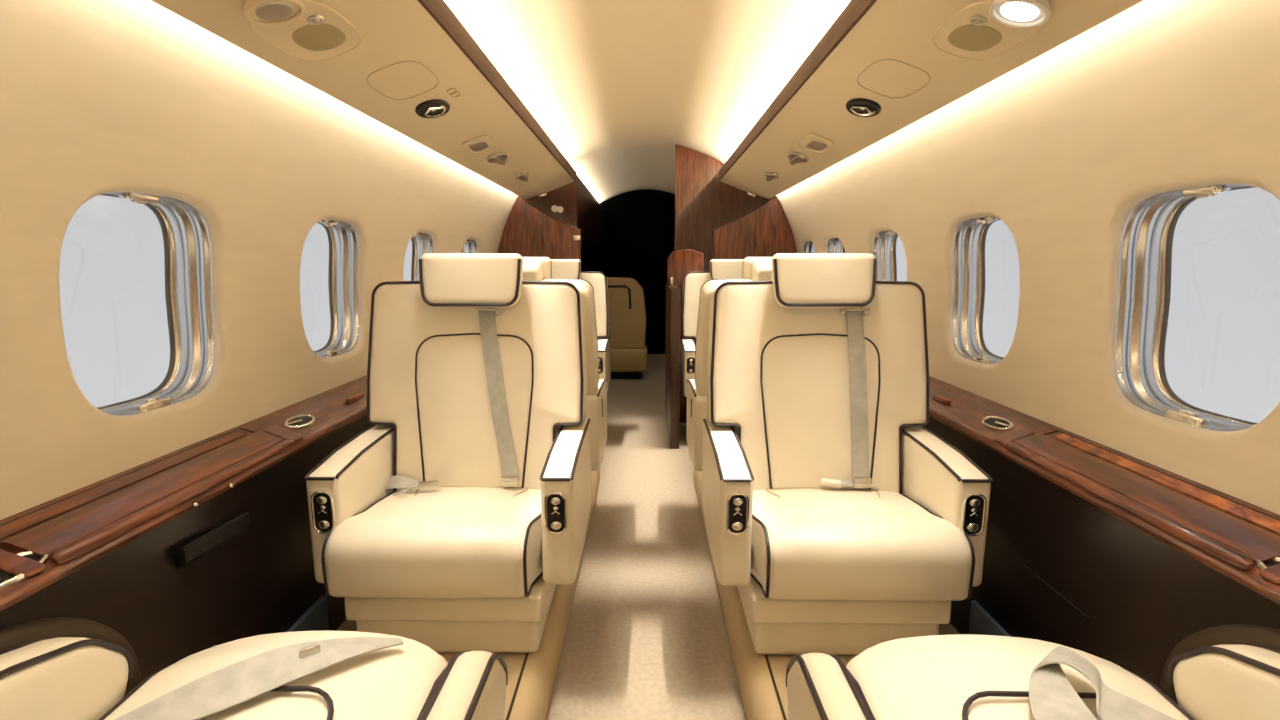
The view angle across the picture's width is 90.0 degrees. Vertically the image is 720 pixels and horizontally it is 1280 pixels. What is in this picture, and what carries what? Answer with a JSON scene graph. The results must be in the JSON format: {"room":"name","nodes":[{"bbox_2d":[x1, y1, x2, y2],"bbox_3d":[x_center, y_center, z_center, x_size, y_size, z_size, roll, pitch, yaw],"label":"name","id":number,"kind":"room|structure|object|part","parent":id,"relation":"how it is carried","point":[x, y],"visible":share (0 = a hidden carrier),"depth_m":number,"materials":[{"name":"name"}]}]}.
{"room":"aircraft cabin","nodes":[
{"label":"aircraft cabin","id":0,"kind":"room"},
{"bbox_2d":[0,0,517,519],"bbox_3d":[-1.017,-0.229,1.165,0.308,1.115,7.550,0,9,1],"label":"wall","id":1,"kind":"structure","parent":0,"point":[97,97],"depth_m":1.47,"materials":[{"name":"plastic"}]},
{"bbox_2d":[97,192,214,415],"bbox_3d":[-1.199,-0.135,1.510,0.146,0.517,0.464,0,9,1],"label":"window","id":2,"kind":"structure","parent":1,"relation":"in","point":[187,251],"depth_m":1.71,"materials":[{"name":"silver metal"}]},
{"bbox_2d":[0,375,366,611],"bbox_3d":[-1.032,0.302,1.220,0.166,0.084,7.500,0,9,1],"label":"ledge","id":3,"kind":"object","parent":1,"relation":"attached to","point":[43,544],"visible":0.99,"depth_m":1.32,"materials":[{"name":"brown wood"}]},
{"bbox_3d":[-1.016,0.264,1.411,0.070,0.032,0.710,0,9,1],"label":"table lid","id":4,"kind":"part","parent":3,"relation":"part of","materials":[{"name":"brown wood"}]},
{"bbox_3d":[-0.965,0.279,1.420,0.026,0.026,0.728,0,9,1],"label":"rail","id":5,"kind":"part","parent":3,"relation":"part of","materials":[{"name":"brown wood"}]},
{"bbox_2d":[314,220,358,357],"bbox_3d":[-1.189,-0.266,2.385,0.146,0.517,0.464,0,9,1],"label":"window","id":6,"kind":"structure","parent":1,"relation":"in","point":[342,237],"depth_m":2.59,"materials":[{"name":"silver metal"}]},
{"bbox_2d":[151,0,575,198],"bbox_3d":[-0.712,-0.744,1.059,0.391,0.201,7.500,0,9,1],"label":"overhead panel","id":7,"kind":"object","parent":1,"relation":"attached to","point":[412,67],"visible":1,"depth_m":1.82,"materials":[{"name":"beige plastic"}]},
{"bbox_3d":[-0.712,-0.746,1.403,0.034,0.017,0.036,0,9,1],"label":"swivel knob","id":8,"kind":"part","parent":7,"relation":"part of","materials":[{"name":"silver metal"}]},
{"bbox_2d":[415,99,449,117],"bbox_3d":[-0.713,-0.865,2.204,0.107,0.047,0.174,0,9,1],"label":"air vent","id":9,"kind":"object","parent":7,"relation":"attached to","point":[425,108],"depth_m":2.18,"materials":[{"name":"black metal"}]},
{"bbox_2d":[468,140,488,150],"bbox_3d":[-0.718,-0.954,2.848,0.069,0.029,0.150,0,9,1],"label":"speaker grille","id":10,"kind":"object","parent":7,"relation":"attached to","point":[477,145],"depth_m":2.84,"materials":[{"name":"beige metal"}]},
{"bbox_3d":[-0.711,-0.960,2.847,0.119,0.048,0.236,0,9,1],"label":"speaker plate","id":11,"kind":"part","parent":7,"relation":"part of","materials":[{"name":"beige plastic"}]},
{"bbox_3d":[-0.711,-1.007,3.194,0.096,0.044,0.220,0,9,1],"label":"latch handle","id":12,"kind":"part","parent":7,"relation":"part of","materials":[{"name":"silver metal"}]},
{"bbox_3d":[-0.718,-1.222,4.739,0.070,0.045,0.070,0,9,1],"label":"knob","id":13,"kind":"part","parent":7,"relation":"part of","materials":[{"name":"silver metal"}]},
{"bbox_2d":[411,232,432,280],"bbox_3d":[-1.179,-0.402,3.290,0.146,0.517,0.464,0,9,1],"label":"window","id":14,"kind":"structure","parent":1,"relation":"in","point":[422,243],"depth_m":3.46,"materials":[{"name":"silver metal"}]},
{"bbox_2d":[461,239,476,252],"bbox_3d":[-1.170,-0.535,4.180,0.146,0.517,0.464,0,9,1],"label":"window","id":15,"kind":"structure","parent":1,"relation":"in","point":[470,246],"depth_m":4.33,"materials":[{"name":"silver metal"}]},
{"bbox_2d":[581,189,674,353],"bbox_3d":[0.089,-1.131,8.147,2.500,2.120,0.050,0,9,1],"label":"wall","id":16,"kind":"structure","parent":0,"point":[639,225],"depth_m":8.08,"materials":[{"name":"black"}]},
{"bbox_2d":[444,0,850,203],"bbox_3d":[0.030,-1.204,2.651,1.800,0.364,10.800,0,9,1],"label":"ceiling","id":17,"kind":"structure","parent":0,"point":[615,85],"depth_m":2.81,"materials":[{"name":"beige plastic"}]},
{"bbox_2d":[336,354,959,719],"bbox_3d":[0.030,0.742,2.942,2.280,0.040,10.800,0,9,1],"label":"floor","id":18,"kind":"structure","parent":0,"point":[646,637],"depth_m":2.23,"materials":[{"name":"carpet"}]},
{"bbox_2d":[0,415,371,696],"bbox_3d":[-1.034,0.649,1.272,0.188,0.640,7.500,0,9,1],"label":"wall panel","id":19,"kind":"object","parent":18,"relation":"on","point":[237,564],"visible":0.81,"depth_m":1.41,"materials":[{"name":"black"}]},
{"bbox_3d":[-0.960,0.404,1.446,0.026,0.061,0.220,0,9,1],"label":"pull handle","id":20,"kind":"part","parent":19,"relation":"part of","materials":[{"name":"black plastic"}]},
{"bbox_2d":[0,631,507,719],"bbox_3d":[-0.585,0.662,0.692,0.707,0.541,1.136,0,9,1],"label":"seat","id":21,"kind":"object","parent":18,"relation":"on","point":[60,678],"visible":0.93,"depth_m":1.00,"materials":[{"name":"beige leather"}]},
{"bbox_3d":[-0.892,0.512,0.890,0.089,0.223,0.378,0,9,1],"label":"armrest","id":22,"kind":"part","parent":21,"relation":"part of","materials":[{"name":"beige leather"}]},
{"bbox_2d":[115,637,402,719],"bbox_3d":[-0.660,0.513,0.966,0.584,0.042,0.101,-8,12,-44],"label":"belt","id":23,"kind":"object","parent":21,"relation":"on","point":[239,682],"visible":1,"depth_m":1.01,"materials":[{"name":"beige fabric"}]},
{"bbox_2d":[104,631,447,719],"bbox_3d":[-0.590,0.614,1.030,0.508,0.180,0.452,0,9,1],"label":"seat cushion","id":24,"kind":"object","parent":21,"relation":"on","point":[398,682],"depth_m":1.05,"materials":[{"name":"beige leather"}]},
{"bbox_3d":[-0.269,0.573,0.915,0.080,0.175,0.424,0,9,1],"label":"armrest","id":25,"kind":"part","parent":21,"relation":"part of","materials":[{"name":"beige leather"}]},
{"bbox_2d":[287,595,328,631],"bbox_3d":[-0.983,1.118,-0.226,0.020,0.161,4.406,0,9,1],"label":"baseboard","id":26,"kind":"structure","parent":18,"relation":"on","point":[315,618],"depth_m":1.88,"materials":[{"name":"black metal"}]},
{"bbox_2d":[304,253,591,652],"bbox_3d":[-0.510,0.224,1.863,0.690,1.060,0.651,0,9,1],"label":"seat","id":27,"kind":"object","parent":18,"relation":"on","point":[454,520],"visible":1,"depth_m":1.91,"materials":[{"name":"beige leather"}]},
{"bbox_3d":[-0.812,0.389,1.640,0.058,0.116,0.015,0,9,1],"label":"control panel","id":28,"kind":"part","parent":27,"relation":"part of","materials":[{"name":"black plastic"}]},
{"bbox_3d":[-0.811,0.398,1.913,0.089,0.343,0.542,0,9,1],"label":"armrest","id":29,"kind":"part","parent":27,"relation":"part of","materials":[{"name":"beige leather"}]},
{"bbox_2d":[325,487,542,597],"bbox_3d":[-0.529,0.488,1.800,0.542,0.200,0.447,0,9,1],"label":"seat cushion","id":30,"kind":"object","parent":27,"relation":"on","point":[391,542],"depth_m":1.61,"materials":[{"name":"beige leather"}]},
{"bbox_3d":[-0.509,0.157,1.970,0.360,0.468,0.091,0,9,1],"label":"panel","id":31,"kind":"part","parent":27,"relation":"part of","materials":[{"name":"beige leather"}]},
{"bbox_3d":[-0.508,0.089,2.044,0.670,0.680,0.252,0,9,1],"label":"backrest","id":32,"kind":"part","parent":27,"relation":"part of","materials":[{"name":"beige leather"}]},
{"bbox_3d":[-0.215,0.390,1.634,0.058,0.116,0.015,0,9,1],"label":"control panel","id":33,"kind":"part","parent":27,"relation":"part of","materials":[{"name":"black plastic"}]},
{"bbox_3d":[-0.210,0.399,1.907,0.089,0.343,0.542,0,9,1],"label":"armrest","id":34,"kind":"part","parent":27,"relation":"part of","materials":[{"name":"beige leather"}]},
{"bbox_2d":[437,469,599,719],"bbox_3d":[-0.521,0.849,1.675,0.564,0.123,3.650,0,9,1],"label":"platform","id":35,"kind":"object","parent":18,"relation":"on","point":[531,676],"visible":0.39,"depth_m":1.70,"materials":[{"name":"beige plastic"}]},
{"bbox_2d":[522,257,606,470],"bbox_3d":[-0.500,0.093,2.748,0.694,1.056,0.679,0,9,1],"label":"seat","id":36,"kind":"object","parent":18,"relation":"on","point":[534,268],"visible":0.16,"depth_m":2.48,"materials":[{"name":"beige leather"}]},
{"bbox_3d":[-0.503,0.021,2.536,0.670,0.680,0.278,0,9,1],"label":"backrest","id":37,"kind":"part","parent":36,"relation":"part of","materials":[{"name":"beige leather"}]},
{"bbox_3d":[-0.200,0.271,2.764,0.089,0.343,0.542,0,9,1],"label":"armrest","id":38,"kind":"part","parent":36,"relation":"part of","materials":[{"name":"beige leather"}]},
{"bbox_2d":[550,259,610,391],"bbox_3d":[-0.554,-0.133,4.242,0.690,1.060,0.651,0,9,1],"label":"seat","id":39,"kind":"object","parent":18,"relation":"on","point":[561,268],"visible":0.13,"depth_m":4.34,"materials":[{"name":"beige leather"}]},
{"bbox_3d":[-0.552,-0.268,4.423,0.670,0.680,0.252,0,9,1],"label":"backrest","id":40,"kind":"part","parent":39,"relation":"part of","materials":[{"name":"beige leather"}]},
{"bbox_3d":[-0.259,0.033,4.013,0.058,0.116,0.015,0,9,1],"label":"control panel","id":41,"kind":"part","parent":39,"relation":"part of","materials":[{"name":"black plastic"}]},
{"bbox_3d":[-0.254,0.043,4.286,0.089,0.343,0.542,0,9,1],"label":"armrest","id":42,"kind":"part","parent":39,"relation":"part of","materials":[{"name":"beige leather"}]},
{"bbox_2d":[606,277,646,378],"bbox_3d":[-0.188,-0.331,6.521,0.524,1.019,0.410,0,9,1],"label":"seat","id":43,"kind":"object","parent":18,"relation":"on","point":[626,301],"visible":0.66,"depth_m":6.37,"materials":[{"name":"brown leather"}]},
{"bbox_3d":[-0.193,-0.474,6.469,0.514,0.719,0.247,0,9,1],"label":"backrest","id":44,"kind":"part","parent":43,"relation":"part of","materials":[{"name":"brown leather"}]},
{"bbox_2d":[610,346,646,371],"bbox_3d":[-0.188,-0.019,6.567,0.524,0.230,0.410,0,9,1],"label":"seat cushion","id":45,"kind":"object","parent":43,"relation":"on","point":[623,358],"depth_m":6.37,"materials":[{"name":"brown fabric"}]},
{"bbox_2d":[498,144,796,271],"bbox_3d":[0.054,-0.612,4.944,2.312,2.043,0.200,0,9,1],"label":"wall","id":46,"kind":"structure","parent":18,"relation":"on","point":[716,219],"depth_m":4.84,"materials":[{"name":"brown wood"}]},
{"bbox_3d":[-0.685,-1.104,4.801,0.482,0.272,0.014,0,9,1],"label":"edge moulding","id":47,"kind":"part","parent":46,"relation":"part of","materials":[{"name":"brown wood"}]},
{"bbox_3d":[-0.763,-0.514,4.977,0.565,1.840,0.040,0,9,1],"label":"panel","id":48,"kind":"part","parent":46,"relation":"part of","materials":[{"name":"brown wood"}]},
{"bbox_2d":[577,176,604,246],"bbox_3d":[-0.651,-1.419,6.479,0.375,0.465,3.180,0,9,1],"label":"trim","id":49,"kind":"structure","parent":46,"relation":"attached to","point":[590,214],"depth_m":6.05,"materials":[{"name":"brown wood"}]},
{"bbox_3d":[0.612,-0.621,5.007,0.685,2.043,0.060,0,9,1],"label":"panel","id":50,"kind":"part","parent":46,"relation":"part of","materials":[{"name":"brown wood"}]},
{"bbox_3d":[0.711,-0.526,4.959,0.885,1.870,0.040,0,9,1],"label":"panel","id":51,"kind":"part","parent":46,"relation":"part of","materials":[{"name":"brown wood"}]},
{"bbox_3d":[0.791,-1.102,4.785,0.482,0.272,0.014,0,9,1],"label":"edge moulding","id":52,"kind":"part","parent":46,"relation":"part of","materials":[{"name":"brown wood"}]},
{"bbox_3d":[0.881,-0.413,4.914,0.656,1.660,0.060,0,9,1],"label":"wing panel","id":53,"kind":"part","parent":46,"relation":"part of","materials":[{"name":"brown wood"}]},
{"bbox_2d":[665,249,703,448],"bbox_3d":[0.320,-0.140,4.455,0.255,1.255,1.060,0,9,1],"label":"cabinet","id":54,"kind":"object","parent":18,"relation":"on","point":[680,263],"visible":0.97,"depth_m":4.26,"materials":[{"name":"brown wood"}]},
{"bbox_2d":[680,259,743,396],"bbox_3d":[0.621,-0.131,4.229,0.690,1.060,0.651,0,9,1],"label":"seat","id":55,"kind":"object","parent":18,"relation":"on","point":[719,268],"visible":0.29,"depth_m":4.29,"materials":[{"name":"beige leather"}]},
{"bbox_3d":[0.320,0.043,4.280,0.089,0.343,0.542,0,9,1],"label":"armrest","id":56,"kind":"part","parent":55,"relation":"part of","materials":[{"name":"beige leather"}]},
{"bbox_3d":[0.319,0.034,4.007,0.058,0.116,0.015,0,9,1],"label":"control panel","id":57,"kind":"part","parent":55,"relation":"part of","materials":[{"name":"black plastic"}]},
{"bbox_3d":[0.623,-0.266,4.410,0.670,0.680,0.252,0,9,1],"label":"backrest","id":58,"kind":"part","parent":55,"relation":"part of","materials":[{"name":"beige leather"}]},
{"bbox_2d":[686,257,771,470],"bbox_3d":[0.558,0.095,2.737,0.694,1.056,0.679,0,9,1],"label":"seat","id":59,"kind":"object","parent":18,"relation":"on","point":[754,268],"visible":0.15,"depth_m":2.47,"materials":[{"name":"beige leather"}]},
{"bbox_3d":[0.259,0.272,2.759,0.089,0.343,0.542,0,9,1],"label":"armrest","id":60,"kind":"part","parent":59,"relation":"part of","materials":[{"name":"beige leather"}]},
{"bbox_3d":[0.557,0.023,2.524,0.670,0.680,0.278,0,9,1],"label":"backrest","id":61,"kind":"part","parent":59,"relation":"part of","materials":[{"name":"beige leather"}]},
{"bbox_2d":[694,469,856,719],"bbox_3d":[0.554,0.851,1.664,0.564,0.123,3.650,0,9,1],"label":"platform","id":62,"kind":"object","parent":18,"relation":"on","point":[761,677],"visible":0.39,"depth_m":1.69,"materials":[{"name":"beige plastic"}]},
{"bbox_2d":[702,253,992,654],"bbox_3d":[0.549,0.226,1.851,0.690,1.060,0.651,0,9,1],"label":"seat","id":63,"kind":"object","parent":18,"relation":"on","point":[841,523],"visible":1,"depth_m":1.90,"materials":[{"name":"beige leather"}]},
{"bbox_3d":[0.249,0.400,1.902,0.089,0.343,0.542,0,9,1],"label":"armrest","id":64,"kind":"part","parent":63,"relation":"part of","materials":[{"name":"beige leather"}]},
{"bbox_3d":[0.248,0.391,1.629,0.058,0.116,0.015,0,9,1],"label":"control panel","id":65,"kind":"part","parent":63,"relation":"part of","materials":[{"name":"black plastic"}]},
{"bbox_3d":[0.552,0.090,2.033,0.670,0.680,0.252,0,9,1],"label":"backrest","id":66,"kind":"part","parent":63,"relation":"part of","materials":[{"name":"beige leather"}]},
{"bbox_3d":[0.551,0.158,1.959,0.360,0.468,0.091,0,9,1],"label":"panel","id":67,"kind":"part","parent":63,"relation":"part of","materials":[{"name":"beige leather"}]},
{"bbox_2d":[751,488,971,600],"bbox_3d":[0.565,0.490,1.788,0.542,0.200,0.447,0,9,1],"label":"seat cushion","id":68,"kind":"object","parent":63,"relation":"on","point":[808,544],"depth_m":1.60,"materials":[{"name":"beige leather"}]},
{"bbox_3d":[0.850,0.401,1.896,0.089,0.343,0.542,0,9,1],"label":"armrest","id":69,"kind":"part","parent":63,"relation":"part of","materials":[{"name":"beige leather"}]},
{"bbox_3d":[0.845,0.392,1.622,0.058,0.116,0.015,0,9,1],"label":"control panel","id":70,"kind":"part","parent":63,"relation":"part of","materials":[{"name":"black plastic"}]},
{"bbox_2d":[969,600,1010,636],"bbox_3d":[0.975,1.121,-0.247,0.014,0.155,4.400,0,9,1],"label":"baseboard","id":71,"kind":"structure","parent":18,"relation":"on","point":[981,622],"depth_m":1.86,"materials":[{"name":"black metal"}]},
{"bbox_2d":[786,634,1279,719],"bbox_3d":[0.598,0.664,0.679,0.707,0.541,1.136,0,9,1],"label":"seat","id":72,"kind":"object","parent":18,"relation":"on","point":[962,676],"visible":0.98,"depth_m":1.01,"materials":[{"name":"beige leather"}]},
{"bbox_3d":[0.287,0.574,0.909,0.080,0.175,0.424,0,9,1],"label":"armrest","id":73,"kind":"part","parent":72,"relation":"part of","materials":[{"name":"beige leather"}]},
{"bbox_2d":[846,634,1188,719],"bbox_3d":[0.610,0.616,1.017,0.508,0.180,0.452,0,9,1],"label":"seat cushion","id":74,"kind":"object","parent":72,"relation":"on","point":[962,676],"depth_m":1.06,"materials":[{"name":"beige leather"}]},
{"bbox_2d":[1029,646,1176,719],"bbox_3d":[0.750,0.514,0.916,0.334,0.055,0.234,4,10,27],"label":"belt","id":75,"kind":"object","parent":72,"relation":"on","point":[1052,696],"visible":1,"depth_m":0.96,"materials":[{"name":"beige fabric"}]},
{"bbox_3d":[0.909,0.515,0.870,0.089,0.223,0.378,0,9,1],"label":"armrest","id":76,"kind":"part","parent":72,"relation":"part of","materials":[{"name":"beige leather"}]},
{"bbox_2d":[923,416,1279,704],"bbox_3d":[1.058,0.652,1.249,0.188,0.640,7.500,0,9,1],"label":"wall panel","id":77,"kind":"object","parent":18,"relation":"on","point":[1059,567],"visible":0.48,"depth_m":1.42,"materials":[{"name":"black"}]},
{"bbox_2d":[776,0,1279,514],"bbox_3d":[1.042,-0.225,1.143,0.308,1.115,7.550,0,9,1],"label":"wall","id":78,"kind":"structure","parent":0,"point":[1156,97],"depth_m":1.63,"materials":[{"name":"plastic"}]},
{"bbox_2d":[804,241,816,252],"bbox_3d":[1.265,-0.591,4.549,0.146,0.517,0.464,0,9,1],"label":"window","id":79,"kind":"structure","parent":78,"relation":"in","point":[809,247],"depth_m":4.70,"materials":[{"name":"silver metal"}]},
{"bbox_2d":[827,238,844,252],"bbox_3d":[1.258,-0.499,3.936,0.146,0.517,0.464,0,9,1],"label":"window","id":80,"kind":"structure","parent":78,"relation":"in","point":[835,245],"depth_m":4.09,"materials":[{"name":"silver metal"}]},
{"bbox_2d":[873,230,897,280],"bbox_3d":[1.249,-0.373,3.096,0.146,0.517,0.464,0,9,1],"label":"window","id":81,"kind":"structure","parent":78,"relation":"in","point":[884,247],"depth_m":3.28,"materials":[{"name":"silver metal"}]},
{"bbox_2d":[718,0,1143,198],"bbox_3d":[0.737,-0.742,1.044,0.391,0.201,7.500,0,9,1],"label":"panel","id":82,"kind":"object","parent":78,"relation":"attached to","point":[882,67],"visible":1,"depth_m":1.82,"materials":[{"name":"beige plastic"}]},
{"bbox_3d":[0.823,-1.220,4.723,0.070,0.045,0.070,0,9,1],"label":"knob","id":83,"kind":"part","parent":82,"relation":"part of","materials":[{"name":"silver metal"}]},
{"bbox_3d":[0.782,-1.004,3.178,0.096,0.044,0.220,0,9,1],"label":"latch handle","id":84,"kind":"part","parent":82,"relation":"part of","materials":[{"name":"beige plastic"}]},
{"bbox_3d":[0.775,-0.957,2.831,0.119,0.048,0.236,0,9,1],"label":"speaker plate","id":85,"kind":"part","parent":82,"relation":"part of","materials":[{"name":"beige plastic"}]},
{"bbox_2d":[807,140,826,149],"bbox_3d":[0.782,-0.952,2.832,0.069,0.029,0.150,0,9,1],"label":"speaker grille","id":86,"kind":"object","parent":82,"relation":"attached to","point":[813,144],"depth_m":2.82,"materials":[{"name":"beige metal"}]},
{"bbox_2d":[846,98,880,116],"bbox_3d":[0.763,-0.862,2.188,0.108,0.047,0.173,0,9,1],"label":"air vent","id":87,"kind":"object","parent":82,"relation":"attached to","point":[861,107],"depth_m":2.17,"materials":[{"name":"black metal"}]},
{"bbox_3d":[0.744,-0.747,1.407,0.034,0.017,0.035,0,9,1],"label":"swivel knob","id":88,"kind":"part","parent":82,"relation":"part of","materials":[{"name":"beige plastic"}]},
{"bbox_2d":[952,217,1003,364],"bbox_3d":[1.240,-0.244,2.235,0.146,0.517,0.464,0,9,1],"label":"window frame","id":89,"kind":"structure","parent":78,"relation":"in","point":[970,235],"depth_m":2.44,"materials":[{"name":"silver metal"}]},
{"bbox_2d":[929,376,1279,604],"bbox_3d":[1.060,0.306,1.197,0.161,0.084,7.500,0,9,1],"label":"ledge","id":90,"kind":"object","parent":78,"relation":"attached to","point":[1239,539],"visible":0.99,"depth_m":1.34,"materials":[{"name":"brown wood"}]},
{"bbox_3d":[0.995,0.282,1.399,0.026,0.026,0.728,0,9,1],"label":"rail","id":91,"kind":"part","parent":90,"relation":"part of","materials":[{"name":"brown wood"}]},
{"bbox_3d":[1.046,0.267,1.389,0.070,0.032,0.710,0,9,1],"label":"table lid","id":92,"kind":"part","parent":90,"relation":"part of","materials":[{"name":"brown wood"}]},
{"bbox_2d":[1114,184,1257,430],"bbox_3d":[1.230,-0.115,1.375,0.146,0.517,0.464,0,9,1],"label":"window frame","id":93,"kind":"structure","parent":78,"relation":"in","point":[1145,266],"depth_m":1.57,"materials":[{"name":"silver metal"}]}
]}

